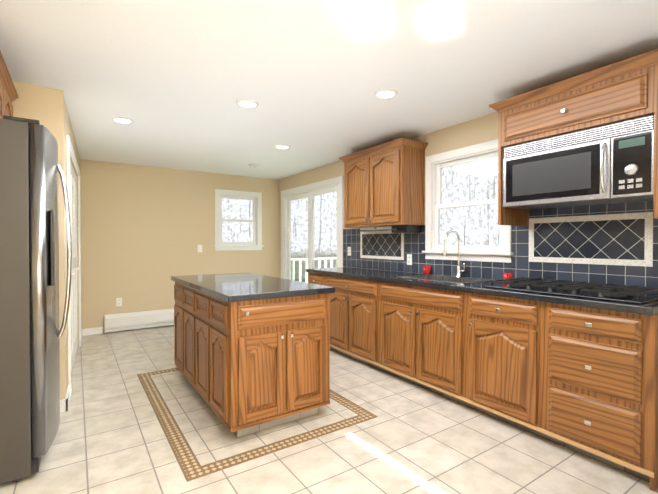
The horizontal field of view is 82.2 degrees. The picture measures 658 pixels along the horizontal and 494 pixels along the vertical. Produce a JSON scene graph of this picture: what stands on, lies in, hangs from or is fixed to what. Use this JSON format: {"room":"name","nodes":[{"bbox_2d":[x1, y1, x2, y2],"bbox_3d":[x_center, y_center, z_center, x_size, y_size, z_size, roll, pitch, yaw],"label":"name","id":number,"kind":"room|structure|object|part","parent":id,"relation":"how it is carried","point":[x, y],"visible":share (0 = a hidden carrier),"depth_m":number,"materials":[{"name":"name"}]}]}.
{"room":"kitchen","nodes":[
{"label":"kitchen","id":0,"kind":"room"},
{"bbox_2d":[11,82,65,399],"bbox_3d":[-2.365,0.035,2.543,0.950,2.350,0.100,0,1,-34],"label":"wall","id":1,"kind":"structure","parent":0,"point":[43,106],"depth_m":2.74,"materials":[{"name":"beige paint"}]},
{"bbox_2d":[60,327,102,412],"bbox_3d":[-1.449,1.142,4.686,3.148,0.090,2.642,0,1,-34],"label":"baseboard","id":2,"kind":"structure","parent":1,"relation":"attached to","point":[64,402],"depth_m":5.04,"materials":[{"name":"white wood"}]},
{"bbox_2d":[63,96,80,391],"bbox_3d":[-2.694,0.020,3.907,0.100,2.350,2.530,0,1,-31],"label":"door frame","id":3,"kind":"structure","parent":0,"point":[68,130],"depth_m":2.95,"materials":[{"name":"white wood"}]},
{"bbox_2d":[66,135,80,395],"bbox_3d":[-2.565,0.144,3.782,0.079,2.105,1.750,0,1,-31],"label":"door","id":4,"kind":"structure","parent":3,"relation":"attached to","point":[72,311],"depth_m":3.97,"materials":[{"name":"white wood"}]},
{"bbox_2d":[80,159,278,332],"bbox_3d":[-2.609,0.003,5.548,4.100,2.350,0.100,0,1,-34],"label":"wall","id":5,"kind":"structure","parent":0,"point":[146,231],"depth_m":5.50,"materials":[{"name":"beige paint"}]},
{"bbox_2d":[116,298,121,305],"bbox_3d":[-2.934,0.771,5.270,0.070,0.115,0.010,0,1,-34],"label":"electrical outlet","id":6,"kind":"object","parent":5,"relation":"attached to","point":[118,301],"visible":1,"depth_m":5.27,"materials":[{"name":"white plastic"}]},
{"bbox_2d":[104,309,173,332],"bbox_3d":[-2.129,1.040,5.777,2.260,0.234,0.069,0,1,-34],"label":"baseboard heater","id":7,"kind":"object","parent":5,"relation":"attached to","point":[133,320],"visible":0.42,"depth_m":5.36,"materials":[{"name":"white metal"}]},
{"bbox_2d":[214,189,263,250],"bbox_3d":[-1.503,-0.435,6.256,0.840,0.980,0.148,0,1,-34],"label":"window","id":8,"kind":"structure","parent":5,"relation":"in","point":[256,243],"depth_m":6.25,"materials":[{"name":"white wood"}]},
{"bbox_2d":[0,325,657,493],"bbox_3d":[-0.419,1.242,2.395,4.200,0.060,7.800,0,1,-34],"label":"floor","id":9,"kind":"structure","parent":0,"point":[139,416],"depth_m":2.30,"materials":[{"name":"tile"}]},
{"bbox_2d":[0,115,71,483],"bbox_3d":[-2.049,0.274,2.143,0.975,1.882,0.870,0,1,-34],"label":"refrigerator","id":10,"kind":"object","parent":9,"relation":"on","point":[31,334],"visible":1,"depth_m":1.96,"materials":[{"name":"grey metal"}]},
{"bbox_3d":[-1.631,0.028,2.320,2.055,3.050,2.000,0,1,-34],"label":"handle","id":11,"kind":"part","parent":10,"relation":"part of","materials":[{"name":"silver metal"}]},
{"bbox_3d":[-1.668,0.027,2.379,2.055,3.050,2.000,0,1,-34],"label":"handle","id":12,"kind":"part","parent":10,"relation":"part of","materials":[{"name":"silver metal"}]},
{"bbox_2d":[174,285,329,437],"bbox_3d":[-0.729,0.764,3.136,0.743,0.880,1.616,0,1,-34],"label":"kitchen island","id":13,"kind":"object","parent":9,"relation":"on","point":[251,353],"depth_m":2.51,"materials":[{"name":"brown wood"}]},
{"bbox_2d":[171,273,334,300],"bbox_3d":[-0.734,0.304,3.155,0.785,0.040,1.630,0,1,-34],"label":"island countertop","id":14,"kind":"structure","parent":13,"relation":"on","point":[230,286],"depth_m":2.81,"materials":[{"name":"black stone"}]},
{"bbox_3d":[-0.376,0.499,2.411,0.332,0.199,0.024,0,1,-34],"label":"handle","id":15,"kind":"part","parent":13,"relation":"part of","materials":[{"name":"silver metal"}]},
{"bbox_2d":[306,271,321,284],"bbox_3d":[0.089,0.747,4.658,0.618,0.880,0.398,0,1,-34],"label":"base cabinet","id":16,"kind":"object","parent":9,"relation":"on","point":[314,279],"depth_m":4.48,"materials":[{"name":"brown wood"}]},
{"bbox_2d":[322,275,425,374],"bbox_3d":[0.462,0.753,4.103,0.618,0.880,0.940,0,1,-34],"label":"base cabinet","id":17,"kind":"object","parent":9,"relation":"on","point":[369,324],"depth_m":3.59,"materials":[{"name":"brown wood"}]},
{"bbox_2d":[458,291,537,435],"bbox_3d":[1.397,0.768,2.713,0.618,0.880,0.570,0,1,-34],"label":"base cabinet","id":18,"kind":"object","parent":9,"relation":"on","point":[498,338],"depth_m":2.54,"materials":[{"name":"brown wood"}]},
{"bbox_2d":[538,303,657,491],"bbox_3d":[1.706,0.773,2.253,0.618,0.880,0.538,0,1,-34],"label":"base cabinet","id":19,"kind":"object","parent":9,"relation":"on","point":[578,374],"depth_m":2.05,"materials":[{"name":"brown wood"}]},
{"bbox_2d":[306,267,657,314],"bbox_3d":[0.907,0.301,3.418,0.623,0.040,3.365,0,1,-34],"label":"countertop","id":20,"kind":"structure","parent":19,"relation":"on","point":[648,308],"depth_m":2.63,"materials":[{"name":"black stone"}]},
{"bbox_2d":[423,266,430,274],"bbox_3d":[0.971,0.234,3.777,0.102,0.085,0.072,0,1,-34],"label":"mug","id":21,"kind":"object","parent":20,"relation":"on","point":[426,270],"visible":1,"depth_m":3.75,"materials":[{"name":"red ceramic"}]},
{"bbox_2d":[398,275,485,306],"bbox_3d":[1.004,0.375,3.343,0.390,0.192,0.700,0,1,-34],"label":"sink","id":22,"kind":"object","parent":20,"relation":"in","point":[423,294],"depth_m":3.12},
{"bbox_2d":[443,230,464,277],"bbox_3d":[1.129,0.061,3.402,0.244,0.436,0.095,0,1,-34],"label":"faucet","id":23,"kind":"object","parent":20,"relation":"on","point":[459,271],"visible":1,"depth_m":3.44,"materials":[{"name":"silver metal"}]},
{"bbox_3d":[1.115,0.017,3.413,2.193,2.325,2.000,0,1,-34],"label":"arm","id":24,"kind":"part","parent":23,"relation":"part of"},
{"bbox_2d":[503,273,512,278],"bbox_3d":[1.426,0.247,3.022,0.097,0.075,0.070,0,1,-34],"label":"cup","id":25,"kind":"object","parent":20,"relation":"on","point":[507,275],"visible":0.54,"depth_m":3.00,"materials":[{"name":"red ceramic"}]},
{"bbox_2d":[484,277,657,303],"bbox_3d":[1.571,0.265,2.463,0.510,0.052,0.910,0,1,-34],"label":"gas cooktop","id":26,"kind":"object","parent":20,"relation":"in","point":[623,293],"visible":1,"depth_m":2.31,"materials":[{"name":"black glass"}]},
{"bbox_2d":[0,0,657,179],"bbox_3d":[-0.419,-1.168,2.369,4.200,0.060,7.800,0,1,-34],"label":"ceiling","id":27,"kind":"structure","parent":0,"point":[174,80],"depth_m":2.35,"materials":[{"name":"white paint"}]},
{"bbox_2d":[112,117,133,123],"bbox_3d":[-1.865,-1.141,3.409,0.176,0.012,0.176,0,1,-34],"label":"recessed light","id":28,"kind":"object","parent":27,"relation":"in","point":[122,120],"visible":0.96,"depth_m":3.40,"materials":[{"name":"white glass"}]},
{"bbox_2d":[236,99,258,107],"bbox_3d":[-0.649,-1.137,2.998,0.176,0.012,0.176,0,1,-34],"label":"recessed light","id":29,"kind":"object","parent":27,"relation":"in","point":[246,103],"visible":1,"depth_m":2.99,"materials":[{"name":"white glass"}]},
{"bbox_2d":[248,164,258,167],"bbox_3d":[-1.069,-1.151,5.343,0.144,0.035,0.144,0,1,-34],"label":"smoke detector","id":30,"kind":"object","parent":27,"relation":"attached to","point":[253,165],"visible":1,"depth_m":5.31,"materials":[{"name":"white plastic"}]},
{"bbox_2d":[275,145,289,148],"bbox_3d":[-0.535,-1.151,4.352,0.176,0.012,0.176,0,1,-34],"label":"recessed light","id":31,"kind":"object","parent":27,"relation":"in","point":[282,146],"visible":1,"depth_m":4.33,"materials":[{"name":"white"}]},
{"bbox_2d":[374,89,397,98],"bbox_3d":[0.423,-1.135,2.803,0.176,0.012,0.176,0,1,-34],"label":"recessed light","id":32,"kind":"object","parent":27,"relation":"in","point":[385,93],"visible":1,"depth_m":2.79,"materials":[{"name":"white glass"}]},
{"bbox_2d":[279,112,497,279],"bbox_3d":[1.282,0.025,3.526,0.100,2.350,7.800,0,1,-34],"label":"wall","id":33,"kind":"structure","parent":0,"point":[483,129],"depth_m":3.72,"materials":[{"name":"beige paint"}]},
{"bbox_2d":[281,176,342,282],"bbox_3d":[-0.281,0.107,5.832,0.118,2.135,1.820,0,1,-34],"label":"sliding glass door","id":34,"kind":"structure","parent":33,"relation":"in","point":[308,192],"depth_m":5.82,"materials":[{"name":"white"}]},
{"bbox_2d":[339,137,427,227],"bbox_3d":[0.563,-0.644,4.168,0.364,0.834,1.054,0,1,-34],"label":"upper cabinet","id":35,"kind":"object","parent":33,"relation":"attached to","point":[384,184],"visible":1,"depth_m":3.87,"materials":[{"name":"brown wood"}]},
{"bbox_2d":[360,226,391,230],"bbox_3d":[0.583,-0.209,4.258,0.171,0.034,0.520,0,1,-34],"label":"under-cabinet light","id":36,"kind":"object","parent":35,"relation":"attached to","point":[378,228],"visible":0.77,"depth_m":4.20,"materials":[{"name":"white"}]},
{"bbox_2d":[392,225,419,232],"bbox_3d":[0.798,-0.186,3.933,0.207,0.073,0.220,0,1,-34],"label":"under-cabinet radio","id":37,"kind":"object","parent":35,"relation":"attached to","point":[406,229],"visible":0.98,"depth_m":3.86,"materials":[{"name":"black plastic"}]},
{"bbox_2d":[422,139,513,262],"bbox_3d":[1.272,-0.395,3.490,0.148,1.040,0.950,0,1,-34],"label":"window","id":38,"kind":"structure","parent":33,"relation":"in","point":[434,248],"depth_m":3.56,"materials":[{"name":"white wood"}]},
{"bbox_2d":[343,201,657,292],"bbox_3d":[1.152,-0.012,3.619,0.012,0.579,3.460,0,1,-34],"label":"wall tiles","id":39,"kind":"structure","parent":33,"relation":"attached to","point":[616,243],"depth_m":2.77,"materials":[{"name":"tile"}]},
{"bbox_2d":[407,254,411,264],"bbox_3d":[0.860,0.134,4.039,0.010,0.115,0.070,0,1,-34],"label":"outlet","id":40,"kind":"object","parent":39,"relation":"attached to","point":[409,259],"visible":1,"depth_m":4.03,"materials":[{"name":"white plastic"}]},
{"bbox_2d":[489,49,657,225],"bbox_3d":[1.646,-0.601,2.486,0.444,0.884,1.014,0,1,-34],"label":"upper cabinet","id":41,"kind":"object","parent":33,"relation":"attached to","point":[623,90],"visible":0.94,"depth_m":2.30,"materials":[{"name":"brown wood"}]},
{"bbox_2d":[502,114,654,209],"bbox_3d":[1.649,-0.508,2.489,0.430,0.437,0.874,0,1,-34],"label":"microwave","id":42,"kind":"object","parent":41,"relation":"attached to","point":[613,163],"visible":0.98,"depth_m":2.33,"materials":[{"name":"silver metal"}]},
{"bbox_3d":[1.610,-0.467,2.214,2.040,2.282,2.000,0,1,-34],"label":"handle","id":43,"kind":"part","parent":42,"relation":"part of","materials":[{"name":"silver metal"}]},
{"bbox_3d":[-2.092,0.050,1.196,0.100,2.350,7.700,0,1,-34],"label":"wall","id":44,"kind":"structure","parent":0,"visible":0},
{"bbox_2d":[0,50,18,118],"bbox_3d":[-2.187,-0.862,2.045,0.694,0.354,0.995,0,1,-34],"label":"upper cabinet","id":45,"kind":"object","parent":44,"relation":"attached to","point":[8,94],"visible":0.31,"depth_m":2.28,"materials":[{"name":"brown wood"}]},
{"bbox_3d":[0.089,1.585,7.199,20.000,0.050,20.000,0,1,-34],"label":"ground","id":46,"kind":"structure","parent":0,"visible":0},
{"bbox_2d":[291,257,336,282],"bbox_3d":[1.051,0.895,6.755,3.090,1.340,3.000,0,1,-34],"label":"railing","id":47,"kind":"object","parent":46,"relation":"on","point":[319,263],"depth_m":7.47,"materials":[{"name":"white wood"}]},
{"label":"outside","id":48,"kind":"structure","parent":0,"visible":0},
{"bbox_2d":[222,192,336,279],"bbox_3d":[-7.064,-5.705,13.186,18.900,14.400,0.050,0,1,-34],"label":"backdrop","id":49,"kind":"structure","parent":48,"point":[302,220],"depth_m":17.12,"materials":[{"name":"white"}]},
{"bbox_2d":[440,157,498,245],"bbox_3d":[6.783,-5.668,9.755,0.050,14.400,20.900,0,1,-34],"label":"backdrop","id":50,"kind":"structure","parent":48,"point":[457,177],"depth_m":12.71,"materials":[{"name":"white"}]}
]}

